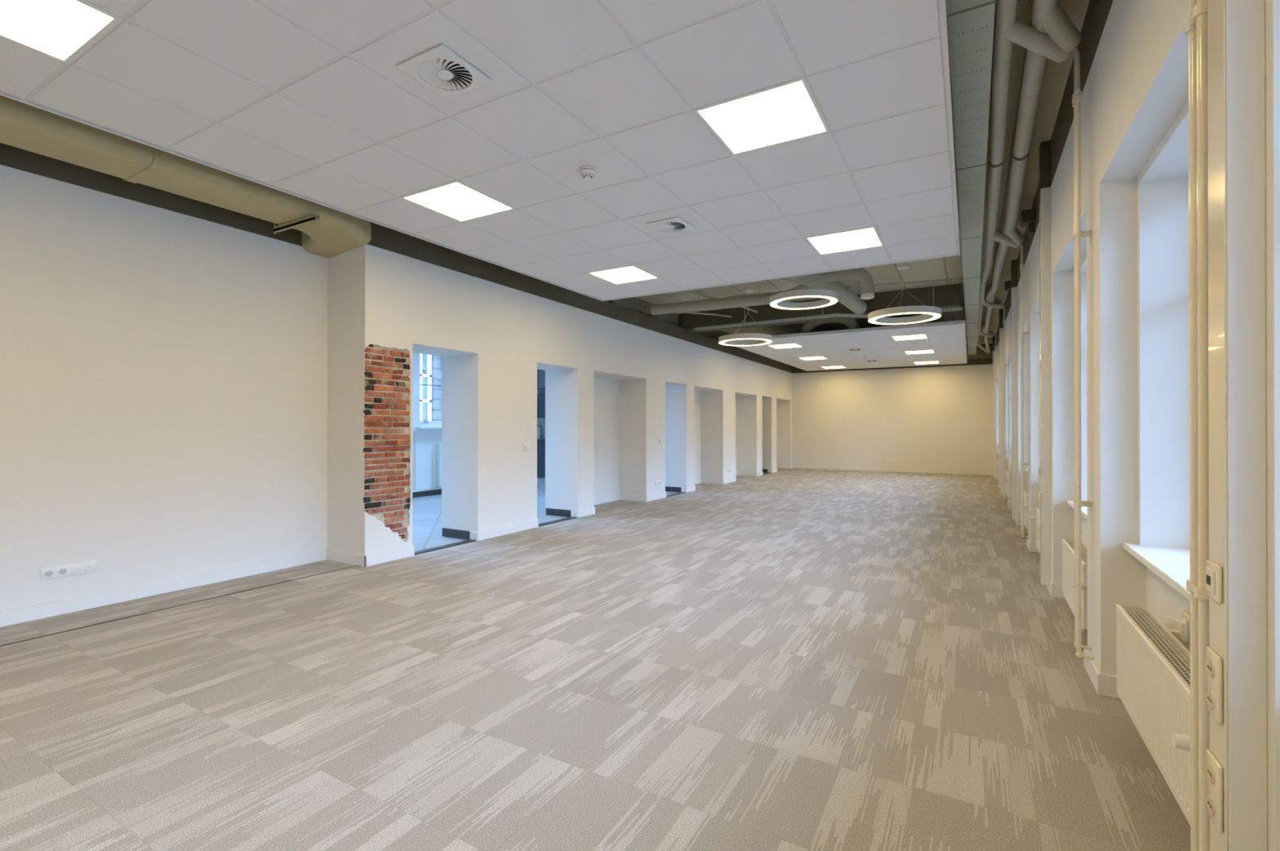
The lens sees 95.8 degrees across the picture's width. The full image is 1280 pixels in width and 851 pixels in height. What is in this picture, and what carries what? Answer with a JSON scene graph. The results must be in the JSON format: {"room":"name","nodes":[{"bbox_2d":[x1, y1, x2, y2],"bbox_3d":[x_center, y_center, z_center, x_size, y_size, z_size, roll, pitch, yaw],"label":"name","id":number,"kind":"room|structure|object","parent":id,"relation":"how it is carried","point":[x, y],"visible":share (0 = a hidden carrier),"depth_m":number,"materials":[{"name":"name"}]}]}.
{"room":"open-plan office","nodes":[
{"label":"open-plan office","id":0,"kind":"room"},
{"bbox_2d":[0,142,791,611],"bbox_3d":[-0.761,-0.449,9.324,0.796,3.550,21.440,0,0,30],"label":"wall","id":1,"kind":"structure","parent":0,"point":[181,380],"depth_m":5.18,"materials":[{"name":"white paint"}]},
{"bbox_2d":[40,560,97,581],"bbox_3d":[-3.990,1.013,4.048,0.014,0.081,0.294,0,0,30],"label":"wall socket","id":2,"kind":"object","parent":1,"relation":"attached to","point":[55,572],"visible":1,"depth_m":4.04,"materials":[{"name":"white plastic"}]},
{"bbox_2d":[362,343,411,542],"bbox_3d":[-2.439,0.196,5.613,0.035,2.000,0.526,0,0,31],"label":"exposed brick patch","id":3,"kind":"object","parent":1,"relation":"attached to","point":[386,377],"visible":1,"depth_m":5.60,"materials":[{"name":"red brick"}]},
{"bbox_2d":[414,539,476,555],"bbox_3d":[-2.120,1.321,6.249,0.095,0.032,0.889,0,0,30],"label":"trim","id":4,"kind":"structure","parent":1,"relation":"attached to","point":[450,545],"depth_m":6.23,"materials":[{"name":"metal"}]},
{"bbox_2d":[522,444,530,450],"bbox_3d":[-1.433,0.276,7.334,0.016,0.081,0.152,0,0,30],"label":"wall switch","id":5,"kind":"object","parent":1,"relation":"attached to","point":[525,446],"visible":1,"depth_m":7.32,"materials":[{"name":"white plastic"}]},
{"bbox_2d":[538,516,577,526],"bbox_3d":[-1.161,1.326,7.930,0.095,0.032,0.895,0,0,30],"label":"trim","id":6,"kind":"structure","parent":1,"relation":"attached to","point":[570,517],"depth_m":7.94,"materials":[{"name":"metal"}]},
{"bbox_2d":[655,480,661,486],"bbox_3d":[0.325,1.043,10.414,0.014,0.078,0.188,0,0,30],"label":"wall socket","id":7,"kind":"object","parent":1,"relation":"attached to","point":[657,483],"visible":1,"depth_m":10.41,"materials":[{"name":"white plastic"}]},
{"bbox_2d":[666,492,685,497],"bbox_3d":[0.650,1.335,11.102,0.095,0.032,0.919,0,0,30],"label":"trim","id":8,"kind":"structure","parent":1,"relation":"attached to","point":[679,493],"depth_m":11.13,"materials":[{"name":"metal"}]},
{"bbox_2d":[412,352,545,493],"bbox_3d":[-1.121,-0.464,12.846,3.720,3.600,15.600,0,0,30],"label":"wall","id":9,"kind":"structure","parent":0,"point":[426,438],"depth_m":10.82,"materials":[{"name":"white paint"}]},
{"bbox_2d":[0,465,792,627],"bbox_3d":[-2.204,1.276,10.028,4.027,0.105,21.240,0,0,30],"label":"baseboard","id":10,"kind":"structure","parent":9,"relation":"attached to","point":[67,606],"depth_m":5.24,"materials":[{"name":"white paint"}]},
{"bbox_2d":[412,430,434,490],"bbox_3d":[-4.083,-0.185,10.741,0.024,2.770,0.632,0,0,30],"label":"pipe","id":11,"kind":"object","parent":9,"relation":"attached to","point":[412,430],"visible":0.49,"depth_m":10.65,"materials":[{"name":"white metal"}]},
{"bbox_2d":[415,355,441,428],"bbox_3d":[-3.854,-0.853,11.286,0.320,1.830,1.320,0,0,30],"label":"window","id":12,"kind":"structure","parent":9,"relation":"in","point":[439,358],"depth_m":11.18,"materials":[{"name":"white"}]},
{"bbox_2d":[433,443,441,487],"bbox_3d":[-3.557,0.761,11.589,0.110,0.827,1.392,0,0,30],"label":"radiator","id":13,"kind":"object","parent":9,"relation":"attached to","point":[438,447],"visible":0.2,"depth_m":11.04,"materials":[{"name":"white metal"}]},
{"bbox_2d":[537,395,545,417],"bbox_3d":[-1.367,-0.443,13.222,2.280,0.520,0.450,0,0,30],"label":"upper cabinet","id":14,"kind":"object","parent":9,"relation":"attached to","point":[540,399],"visible":0.02,"depth_m":13.52,"materials":[{"name":"grey laminate"}]},
{"bbox_2d":[537,369,545,390],"bbox_3d":[-1.374,-1.113,13.211,2.280,0.500,0.480,0,0,30],"label":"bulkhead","id":15,"kind":"object","parent":9,"relation":"attached to","point":[540,373],"visible":0.04,"depth_m":13.47,"materials":[{"name":"grey"}]},
{"bbox_2d":[0,0,959,301],"bbox_3d":[-1.011,-1.738,2.706,4.265,0.058,9.490,0,0,30],"label":"ceiling","id":16,"kind":"structure","parent":0,"point":[310,100],"depth_m":3.18,"materials":[{"name":"white"}]},
{"bbox_2d":[0,0,122,63],"bbox_3d":[-2.593,-1.738,2.326,0.596,0.052,0.604,0,0,30],"label":"led panel light","id":17,"kind":"object","parent":16,"relation":"attached to","point":[62,30],"visible":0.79,"depth_m":2.48,"materials":[{"name":"white plastic"}]},
{"bbox_2d":[396,44,491,98],"bbox_3d":[-0.944,-1.702,2.800,0.310,0.016,0.310,0,0,30],"label":"ceiling vent","id":18,"kind":"object","parent":16,"relation":"in","point":[439,68],"visible":1,"depth_m":2.78,"materials":[{"name":"white plastic"}]},
{"bbox_2d":[400,179,515,222],"bbox_3d":[-1.387,-1.732,4.440,0.596,0.052,0.604,0,0,30],"label":"led panel light","id":19,"kind":"object","parent":16,"relation":"attached to","point":[456,200],"visible":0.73,"depth_m":4.42,"materials":[{"name":"white plastic"}]},
{"bbox_2d":[579,165,595,179],"bbox_3d":[-0.348,-1.677,3.853,0.104,0.060,0.104,0,0,30],"label":"smoke detector","id":20,"kind":"object","parent":16,"relation":"attached to","point":[587,172],"visible":1,"depth_m":3.82,"materials":[{"name":"white plastic"}]},
{"bbox_2d":[586,265,659,284],"bbox_3d":[-0.180,-1.726,6.554,0.596,0.052,0.604,0,0,30],"label":"led panel light","id":21,"kind":"object","parent":16,"relation":"attached to","point":[630,273],"visible":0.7,"depth_m":6.53,"materials":[{"name":"white plastic"}]},
{"bbox_2d":[645,217,694,235],"bbox_3d":[0.260,-1.696,4.928,0.310,0.016,0.310,0,0,30],"label":"ceiling vent","id":22,"kind":"object","parent":16,"relation":"in","point":[677,224],"visible":1,"depth_m":4.91,"materials":[{"name":"white plastic"}]},
{"bbox_2d":[693,75,830,155],"bbox_3d":[0.697,-1.735,3.251,0.596,0.052,0.604,0,0,30],"label":"led panel light","id":23,"kind":"object","parent":16,"relation":"attached to","point":[788,111],"visible":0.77,"depth_m":3.21,"materials":[{"name":"white plastic"}]},
{"bbox_2d":[804,226,884,255],"bbox_3d":[1.904,-1.729,5.364,0.596,0.052,0.604,0,0,30],"label":"led panel light","id":24,"kind":"object","parent":16,"relation":"attached to","point":[868,237],"visible":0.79,"depth_m":5.35,"materials":[{"name":"white plastic"}]},
{"bbox_2d":[0,468,1190,850],"bbox_3d":[0.169,1.380,8.765,10.000,0.110,21.400,0,0,30],"label":"floor","id":25,"kind":"structure","parent":0,"point":[785,660],"depth_m":2.77,"materials":[{"name":"carpet"}]},
{"bbox_2d":[537,440,545,483],"bbox_3d":[-1.409,0.846,13.145,2.280,0.979,0.620,0,0,30],"label":"base cabinet","id":26,"kind":"object","parent":25,"relation":"on","point":[540,445],"visible":0.02,"depth_m":13.31,"materials":[{"name":"grey laminate"}]},
{"bbox_2d":[734,320,967,371],"bbox_3d":[5.250,-1.708,13.652,4.270,0.058,6.950,0,0,30],"label":"ceiling","id":27,"kind":"structure","parent":0,"point":[947,340],"depth_m":12.57,"materials":[{"name":"white"}]},
{"bbox_2d":[767,343,802,349],"bbox_3d":[3.090,-1.710,12.285,0.596,0.052,0.604,0,0,30],"label":"led panel light","id":28,"kind":"object","parent":27,"relation":"attached to","point":[787,345],"visible":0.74,"depth_m":12.33,"materials":[{"name":"white plastic"}]},
{"bbox_2d":[798,355,827,360],"bbox_3d":[4.327,-1.704,14.452,0.596,0.052,0.604,0,0,30],"label":"led panel light","id":29,"kind":"object","parent":27,"relation":"attached to","point":[822,357],"visible":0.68,"depth_m":14.49,"materials":[{"name":"white plastic"}]},
{"bbox_2d":[800,356,826,359],"bbox_3d":[4.327,-1.690,14.452,0.560,0.018,0.562,0,0,30],"label":"diffuser","id":30,"kind":"object","parent":29,"relation":"attached to","point":[810,357],"depth_m":14.53,"materials":[{"name":"white plastic"}]},
{"bbox_2d":[820,365,846,368],"bbox_3d":[5.563,-1.698,16.618,0.596,0.052,0.604,0,0,30],"label":"led panel light","id":31,"kind":"object","parent":27,"relation":"attached to","point":[837,366],"visible":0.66,"depth_m":16.69,"materials":[{"name":"white plastic"}]},
{"bbox_2d":[823,366,845,368],"bbox_3d":[5.563,-1.685,16.618,0.560,0.018,0.562,0,0,30],"label":"diffuser","id":32,"kind":"object","parent":31,"relation":"attached to","point":[825,367],"depth_m":16.72,"materials":[{"name":"white plastic"}]},
{"bbox_2d":[846,348,863,351],"bbox_3d":[4.748,-1.675,12.770,0.310,0.015,0.310,0,0,30],"label":"ceiling vent","id":33,"kind":"object","parent":27,"relation":"in","point":[850,349],"visible":1,"depth_m":12.71,"materials":[{"name":"white plastic"}]},
{"bbox_2d":[865,360,879,362],"bbox_3d":[5.992,-1.669,14.950,0.310,0.015,0.310,0,0,30],"label":"ceiling vent","id":34,"kind":"object","parent":27,"relation":"in","point":[868,361],"visible":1,"depth_m":14.91,"materials":[{"name":"white plastic"}]},
{"bbox_2d":[891,333,928,341],"bbox_3d":[5.175,-1.713,11.096,0.596,0.052,0.604,0,0,30],"label":"led panel light","id":35,"kind":"object","parent":27,"relation":"attached to","point":[923,335],"visible":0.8,"depth_m":11.10,"materials":[{"name":"white plastic"}]},
{"bbox_2d":[904,349,934,354],"bbox_3d":[6.411,-1.707,13.262,0.596,0.052,0.604,0,0,30],"label":"led panel light","id":36,"kind":"object","parent":27,"relation":"attached to","point":[919,352],"visible":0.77,"depth_m":13.27,"materials":[{"name":"white plastic"}]},
{"bbox_2d":[913,360,939,364],"bbox_3d":[7.647,-1.701,15.428,0.596,0.052,0.604,0,0,30],"label":"led panel light","id":37,"kind":"object","parent":27,"relation":"attached to","point":[934,362],"visible":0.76,"depth_m":15.45,"materials":[{"name":"white plastic"}]},
{"bbox_2d":[915,361,938,364],"bbox_3d":[7.647,-1.688,15.428,0.560,0.018,0.562,0,0,30],"label":"diffuser","id":38,"kind":"object","parent":37,"relation":"attached to","point":[918,362],"depth_m":15.45,"materials":[{"name":"white plastic"}]},
{"bbox_2d":[635,0,1089,345],"bbox_3d":[1.903,-2.163,7.809,6.730,0.530,21.440,0,0,30],"label":"ceiling","id":39,"kind":"structure","parent":0,"point":[947,294],"depth_m":8.96,"materials":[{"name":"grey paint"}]},
{"bbox_2d":[273,203,319,234],"bbox_3d":[-2.893,-1.949,4.852,0.630,0.575,0.040,0,0,30],"label":"hanger","id":40,"kind":"object","parent":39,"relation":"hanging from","point":[313,218],"visible":0.76,"depth_m":4.81,"materials":[{"name":"silver metal"}]},
{"bbox_2d":[0,94,371,257],"bbox_3d":[-4.234,-1.831,2.807,0.808,0.358,6.670,0,0,30],"label":"air duct","id":41,"kind":"object","parent":40,"relation":"hanging from","point":[23,126],"visible":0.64,"depth_m":4.00,"materials":[{"name":"beige metal"}]},
{"bbox_2d":[681,311,731,317],"bbox_3d":[1.224,-2.060,10.689,1.066,0.052,0.079,0,0,-19],"label":"conduit","id":42,"kind":"object","parent":39,"relation":"attached to","point":[693,313],"visible":0.83,"depth_m":10.67,"materials":[{"name":"grey metal"}]},
{"bbox_2d":[677,290,757,313],"bbox_3d":[1.178,-2.108,9.619,2.820,0.070,0.161,0,0,-44],"label":"conduit","id":43,"kind":"object","parent":39,"relation":"attached to","point":[682,291],"visible":0.48,"depth_m":9.45,"materials":[{"name":"grey metal"}]},
{"bbox_2d":[718,288,772,346],"bbox_3d":[1.819,-1.829,10.001,0.922,0.785,0.920,0,0,-42],"label":"ring pendant light","id":44,"kind":"object","parent":39,"relation":"hanging from","point":[761,339],"visible":1,"depth_m":9.74,"materials":[{"name":"white metal"}]},
{"bbox_2d":[719,338,772,346],"bbox_3d":[1.820,-1.440,10.000,0.902,0.003,0.902,0,0,30],"label":"diffuser","id":45,"kind":"object","parent":44,"relation":"attached to","point":[722,341],"depth_m":10.19,"materials":[{"name":"white plastic"}]},
{"bbox_2d":[650,267,874,315],"bbox_3d":[1.876,-1.974,8.735,3.600,0.504,2.290,0,0,5],"label":"air duct","id":46,"kind":"object","parent":39,"relation":"hanging from","point":[824,281],"visible":0.83,"depth_m":8.91,"materials":[{"name":"grey metal"}]},
{"bbox_2d":[769,284,838,310],"bbox_3d":[2.284,-1.971,8.091,0.920,0.513,0.920,0,0,30],"label":"ring pendant light","id":47,"kind":"object","parent":39,"relation":"hanging from","point":[831,297],"visible":0.8,"depth_m":7.91,"materials":[{"name":"white metal"}]},
{"bbox_2d":[770,295,837,309],"bbox_3d":[2.284,-1.718,8.090,0.902,0.003,0.902,0,0,30],"label":"diffuser","id":48,"kind":"object","parent":47,"relation":"attached to","point":[833,299],"depth_m":8.15,"materials":[{"name":"white plastic"}]},
{"bbox_2d":[693,284,962,330],"bbox_3d":[3.006,-2.012,10.011,4.506,0.420,0.286,0,0,28],"label":"cable tray","id":49,"kind":"object","parent":39,"relation":"hanging from","point":[949,309],"visible":0.75,"depth_m":10.03,"materials":[{"name":"paint"}]},
{"bbox_2d":[800,318,859,333],"bbox_3d":[3.579,-1.945,10.916,1.076,0.349,0.177,0,0,30],"label":"flexible duct","id":50,"kind":"object","parent":39,"relation":"hanging from","point":[853,323],"visible":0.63,"depth_m":10.86,"materials":[{"name":"grey metal"}]},
{"bbox_2d":[724,277,962,297],"bbox_3d":[2.564,-2.134,9.304,4.657,0.104,0.382,0,0,32],"label":"conduit","id":51,"kind":"object","parent":39,"relation":"attached to","point":[929,281],"visible":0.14,"depth_m":8.62,"materials":[{"name":"grey metal"}]},
{"bbox_2d":[867,264,941,324],"bbox_3d":[3.621,-1.847,7.941,0.920,0.762,0.920,0,0,30],"label":"ring pendant light","id":52,"kind":"object","parent":39,"relation":"hanging from","point":[930,313],"visible":1,"depth_m":7.87,"materials":[{"name":"white metal"}]},
{"bbox_2d":[868,312,940,324],"bbox_3d":[3.621,-1.469,7.940,0.902,0.003,0.902,0,0,30],"label":"diffuser","id":53,"kind":"object","parent":52,"relation":"attached to","point":[873,319],"depth_m":8.03,"materials":[{"name":"white plastic"}]},
{"bbox_2d":[946,0,996,355],"bbox_3d":[3.748,-1.961,6.537,0.204,0.066,20.853,0,0,30],"label":"cable tray","id":54,"kind":"object","parent":39,"relation":"attached to","point":[971,24],"visible":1,"depth_m":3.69,"materials":[{"name":"paint"}]},
{"bbox_2d":[946,0,995,15],"bbox_3d":[1.068,-1.973,1.871,0.205,0.063,1.892,0,0,30],"label":"tray","id":55,"kind":"object","parent":54,"relation":"on","point":[953,7],"depth_m":2.67,"materials":[{"name":"paint"}]},
{"bbox_2d":[955,164,986,239],"bbox_3d":[2.948,-1.964,5.145,0.205,0.063,1.862,0,0,30],"label":"tray","id":56,"kind":"object","parent":54,"relation":"on","point":[971,180],"depth_m":4.95,"materials":[{"name":"paint"}]},
{"bbox_2d":[967,347,976,355],"bbox_3d":[8.527,-1.937,14.857,0.205,0.063,1.642,0,0,30],"label":"tray","id":57,"kind":"object","parent":54,"relation":"on","point":[971,351],"depth_m":14.86,"materials":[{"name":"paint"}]},
{"bbox_2d":[966,337,977,347],"bbox_3d":[7.643,-1.941,13.318,0.205,0.063,1.892,0,0,30],"label":"tray","id":58,"kind":"object","parent":54,"relation":"on","point":[971,341],"depth_m":13.29,"materials":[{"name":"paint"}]},
{"bbox_2d":[965,323,977,337],"bbox_3d":[6.696,-1.946,11.670,0.205,0.063,1.892,0,0,30],"label":"tray","id":59,"kind":"object","parent":54,"relation":"on","point":[971,328],"depth_m":11.61,"materials":[{"name":"paint"}]},
{"bbox_2d":[964,304,978,324],"bbox_3d":[5.755,-1.950,10.031,0.205,0.063,1.872,0,0,30],"label":"tray","id":60,"kind":"object","parent":54,"relation":"on","point":[971,311],"depth_m":9.94,"materials":[{"name":"paint"}]},
{"bbox_2d":[963,277,980,305],"bbox_3d":[4.814,-1.955,8.392,0.205,0.063,1.892,0,0,30],"label":"tray","id":61,"kind":"object","parent":54,"relation":"on","point":[971,286],"depth_m":8.28,"materials":[{"name":"paint"}]},
{"bbox_2d":[960,236,982,279],"bbox_3d":[3.877,-1.960,6.762,0.205,0.063,1.852,0,0,30],"label":"tray","id":62,"kind":"object","parent":54,"relation":"on","point":[971,247],"depth_m":6.61,"materials":[{"name":"paint"}]},
{"bbox_2d":[791,343,992,471],"bbox_3d":[7.203,-0.427,16.990,6.630,3.550,0.230,0,0,30],"label":"wall","id":63,"kind":"structure","parent":0,"point":[935,417],"depth_m":16.75,"materials":[{"name":"white paint"}]},
{"bbox_2d":[881,460,892,463],"bbox_3d":[7.205,1.056,16.879,0.265,0.072,0.014,0,0,30],"label":"wall socket","id":64,"kind":"object","parent":63,"relation":"attached to","point":[882,461],"visible":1,"depth_m":16.87,"materials":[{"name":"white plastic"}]},
{"bbox_2d":[792,465,992,475],"bbox_3d":[7.151,1.295,16.908,5.403,0.105,0.015,0,0,30],"label":"baseboard","id":65,"kind":"structure","parent":63,"relation":"attached to","point":[805,467],"depth_m":16.74,"materials":[{"name":"white paint"}]},
{"bbox_2d":[995,0,1279,850],"bbox_3d":[4.429,-0.458,6.077,0.570,3.550,21.935,0,0,30],"label":"wall","id":66,"kind":"structure","parent":0,"point":[1134,54],"depth_m":2.79,"materials":[{"name":"white paint"}]},
{"bbox_2d":[992,336,995,477],"bbox_3d":[8.737,-0.463,14.266,0.065,3.485,0.120,0,0,30],"label":"cable trunking","id":67,"kind":"object","parent":66,"relation":"attached to","point":[993,337],"visible":0.7,"depth_m":14.22,"materials":[{"name":"white paint"}]},
{"bbox_2d":[992,334,999,480],"bbox_3d":[7.822,-0.399,12.717,0.090,3.210,0.113,0,0,-4],"label":"pipe","id":68,"kind":"object","parent":66,"relation":"attached to","point":[994,335],"visible":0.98,"depth_m":12.67,"materials":[{"name":"beige metal"}]},
{"bbox_2d":[995,460,999,482],"bbox_3d":[8.192,1.022,13.108,0.217,0.431,1.190,0,0,33],"label":"radiator","id":69,"kind":"object","parent":66,"relation":"attached to","point":[997,461],"visible":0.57,"depth_m":12.99,"materials":[{"name":"white metal"}]},
{"bbox_2d":[999,309,1004,493],"bbox_3d":[6.889,-0.472,11.029,0.065,3.485,0.115,0,0,30],"label":"cable trunking","id":70,"kind":"object","parent":66,"relation":"attached to","point":[1001,311],"visible":0.88,"depth_m":10.98,"materials":[{"name":"white paint"}]},
{"bbox_2d":[1000,302,1008,498],"bbox_3d":[5.983,-0.408,9.495,0.090,3.210,0.113,0,0,-4],"label":"pipe","id":71,"kind":"object","parent":66,"relation":"attached to","point":[1002,304],"visible":0.98,"depth_m":9.45,"materials":[{"name":"beige metal"}]},
{"bbox_2d":[1004,470,1008,501],"bbox_3d":[6.353,1.013,9.886,0.217,0.431,1.190,0,0,33],"label":"radiator","id":72,"kind":"object","parent":66,"relation":"attached to","point":[1006,471],"visible":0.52,"depth_m":10.02,"materials":[{"name":"white metal"}]},
{"bbox_2d":[1004,280,1010,297],"bbox_3d":[5.382,-1.986,8.437,0.110,0.220,0.180,0,0,30],"label":"junction box","id":73,"kind":"object","parent":66,"relation":"attached to","point":[1007,283],"visible":0.5,"depth_m":8.38,"materials":[{"name":"grey"}]},
{"bbox_2d":[1010,259,1017,519],"bbox_3d":[5.051,-0.481,7.807,0.065,3.485,0.115,0,0,30],"label":"cable trunking","id":74,"kind":"object","parent":66,"relation":"attached to","point":[1014,263],"visible":0.93,"depth_m":7.76,"materials":[{"name":"white paint"}]},
{"bbox_2d":[1019,243,1029,536],"bbox_3d":[4.144,-0.417,6.273,0.090,3.210,0.113,0,0,-4],"label":"pipe","id":75,"kind":"object","parent":66,"relation":"attached to","point":[1022,333],"visible":0.95,"depth_m":6.23,"materials":[{"name":"beige metal"}]},
{"bbox_2d":[1020,489,1029,538],"bbox_3d":[4.514,1.004,6.663,0.217,0.431,1.190,0,0,33],"label":"radiator","id":76,"kind":"object","parent":66,"relation":"attached to","point":[1025,491],"visible":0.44,"depth_m":6.61,"materials":[{"name":"white metal"}]},
{"bbox_2d":[1020,208,1035,235],"bbox_3d":[3.820,-1.994,5.701,0.110,0.220,0.180,0,0,30],"label":"junction box","id":77,"kind":"object","parent":66,"relation":"attached to","point":[1027,217],"visible":1,"depth_m":5.64,"materials":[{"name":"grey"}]},
{"bbox_2d":[1020,507,1039,553],"bbox_3d":[3.900,1.001,5.638,0.206,0.431,1.410,0,0,25],"label":"radiator","id":78,"kind":"object","parent":66,"relation":"attached to","point":[1030,517],"visible":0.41,"depth_m":5.45,"materials":[{"name":"white metal"}]},
{"bbox_2d":[982,0,1082,351],"bbox_3d":[3.979,-2.029,6.257,0.309,0.213,20.804,0,0,30],"label":"pipe","id":79,"kind":"object","parent":66,"relation":"attached to","point":[1047,16],"visible":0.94,"depth_m":3.75,"materials":[{"name":"grey metal"}]},
{"bbox_2d":[1039,140,1051,586],"bbox_3d":[3.212,-0.490,4.585,0.065,3.485,0.115,0,0,30],"label":"cable trunking","id":80,"kind":"object","parent":66,"relation":"attached to","point":[1045,147],"visible":0.95,"depth_m":4.54,"materials":[{"name":"white paint"}]},
{"bbox_2d":[1038,491,1040,511],"bbox_3d":[3.176,0.598,4.598,0.013,0.148,0.082,0,0,30],"label":"wall socket","id":81,"kind":"object","parent":80,"relation":"attached to","point":[1039,492],"visible":1,"depth_m":4.57,"materials":[{"name":"white plastic"}]},
{"bbox_2d":[1038,521,1040,541],"bbox_3d":[3.176,0.838,4.598,0.013,0.148,0.082,0,0,30],"label":"wall socket","id":82,"kind":"object","parent":80,"relation":"attached to","point":[1039,522],"visible":1,"depth_m":4.58,"materials":[{"name":"white plastic"}]},
{"bbox_2d":[1038,466,1040,476],"bbox_3d":[3.176,0.363,4.599,0.012,0.085,0.082,0,0,30],"label":"wall socket","id":83,"kind":"object","parent":80,"relation":"attached to","point":[1039,467],"visible":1,"depth_m":4.57,"materials":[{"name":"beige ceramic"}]},
{"bbox_2d":[996,476,1119,698],"bbox_3d":[4.238,1.265,6.156,0.185,0.105,18.950,0,0,30],"label":"baseboard","id":84,"kind":"structure","parent":66,"relation":"attached to","point":[1104,685],"depth_m":2.94,"materials":[{"name":"white paint"}]},
{"bbox_2d":[1066,253,1087,519],"bbox_3d":[3.037,-0.293,3.642,0.395,1.773,1.485,0,0,30],"label":"window","id":85,"kind":"structure","parent":66,"relation":"in","point":[1083,262],"depth_m":4.30,"materials":[{"name":"white"}]},
{"bbox_2d":[1062,538,1093,660],"bbox_3d":[2.675,0.995,3.441,0.217,0.431,1.190,0,0,33],"label":"radiator","id":86,"kind":"object","parent":66,"relation":"attached to","point":[1068,544],"visible":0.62,"depth_m":3.60,"materials":[{"name":"white metal"}]},
{"bbox_2d":[1063,538,1087,565],"bbox_3d":[2.746,0.783,3.592,0.096,0.006,0.855,0,0,30],"label":"grille","id":87,"kind":"object","parent":86,"relation":"attached to","point":[1068,544],"depth_m":3.68,"materials":[{"name":"white metal"}]},
{"bbox_2d":[1071,46,1092,653],"bbox_3d":[2.305,-0.426,3.051,0.090,3.210,0.113,0,0,-4],"label":"pipe","id":88,"kind":"object","parent":66,"relation":"attached to","point":[1077,503],"visible":0.88,"depth_m":3.01,"materials":[{"name":"beige metal"}]},
{"bbox_2d":[1115,604,1190,825],"bbox_3d":[1.797,0.991,1.899,0.221,0.431,1.349,0,0,33],"label":"radiator","id":89,"kind":"object","parent":66,"relation":"attached to","point":[1153,660],"visible":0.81,"depth_m":2.01,"materials":[{"name":"white metal"}]},
{"bbox_2d":[1118,604,1190,690],"bbox_3d":[1.867,0.779,2.050,0.096,0.006,1.015,0,0,30],"label":"grille","id":90,"kind":"object","parent":89,"relation":"attached to","point":[1171,670],"depth_m":2.08,"materials":[{"name":"white metal"}]},
{"bbox_2d":[1123,99,1190,600],"bbox_3d":[2.117,-0.298,2.031,0.395,1.773,1.485,0,0,30],"label":"window","id":91,"kind":"structure","parent":66,"relation":"in","point":[1162,546],"depth_m":2.66,"materials":[{"name":"white"}]},
{"bbox_2d":[1155,610,1190,644],"bbox_3d":[1.923,0.756,1.993,0.078,0.100,0.671,0,0,30],"label":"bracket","id":92,"kind":"object","parent":66,"relation":"attached to","point":[1185,615],"visible":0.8,"depth_m":2.15,"materials":[{"name":"beige"}]},
{"bbox_2d":[1184,0,1209,850],"bbox_3d":[1.386,-0.431,1.440,0.090,3.210,0.113,0,0,-4],"label":"pipe","id":93,"kind":"object","parent":66,"relation":"attached to","point":[1196,27],"visible":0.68,"depth_m":1.40,"materials":[{"name":"beige metal"}]},
{"bbox_2d":[1207,0,1267,850],"bbox_3d":[1.338,-0.499,1.302,0.065,3.485,0.115,0,0,30],"label":"cable trunking","id":94,"kind":"object","parent":66,"relation":"attached to","point":[1237,424],"visible":1,"depth_m":1.25,"materials":[{"name":"white paint"}]},
{"bbox_2d":[1205,750,1222,833],"bbox_3d":[1.303,0.829,1.315,0.013,0.148,0.082,0,0,30],"label":"wall socket","id":95,"kind":"object","parent":94,"relation":"attached to","point":[1214,770],"visible":1,"depth_m":1.30,"materials":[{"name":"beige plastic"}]},
{"bbox_2d":[1205,646,1222,724],"bbox_3d":[1.303,0.589,1.315,0.013,0.148,0.082,0,0,30],"label":"wall socket","id":96,"kind":"object","parent":94,"relation":"attached to","point":[1214,663],"visible":1,"depth_m":1.30,"materials":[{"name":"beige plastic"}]},
{"bbox_2d":[1205,559,1222,604],"bbox_3d":[1.303,0.354,1.316,0.012,0.085,0.082,0,0,30],"label":"wall socket","id":97,"kind":"object","parent":94,"relation":"attached to","point":[1214,573],"visible":1,"depth_m":1.30,"materials":[{"name":"beige plastic"}]},
{"bbox_3d":[-3.417,-0.480,-1.618,6.630,3.550,0.200,0,0,30],"label":"wall","id":98,"kind":"structure","parent":0,"visible":0},
{"bbox_2d":[977,0,1071,354],"bbox_3d":[3.890,-2.003,6.253,0.387,0.201,20.709,0,0,30],"label":"pipe","id":99,"kind":"object","parent":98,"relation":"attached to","point":[1008,30],"visible":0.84,"depth_m":3.51,"materials":[{"name":"grey metal"}]},
{"label":"outside","id":100,"kind":"structure","parent":0,"visible":0},
{"bbox_3d":[6.196,1.830,10.851,80.000,0.200,65.000,0,0,30],"label":"ground","id":101,"kind":"structure","parent":100,"visible":0},
{"bbox_2d":[420,353,441,421],"bbox_3d":[-6.707,-0.754,16.495,1.000,5.000,12.000,0,0,30],"label":"neighbouring building","id":102,"kind":"structure","parent":101,"relation":"on","point":[430,396],"depth_m":16.82,"materials":[{"name":"stone"}]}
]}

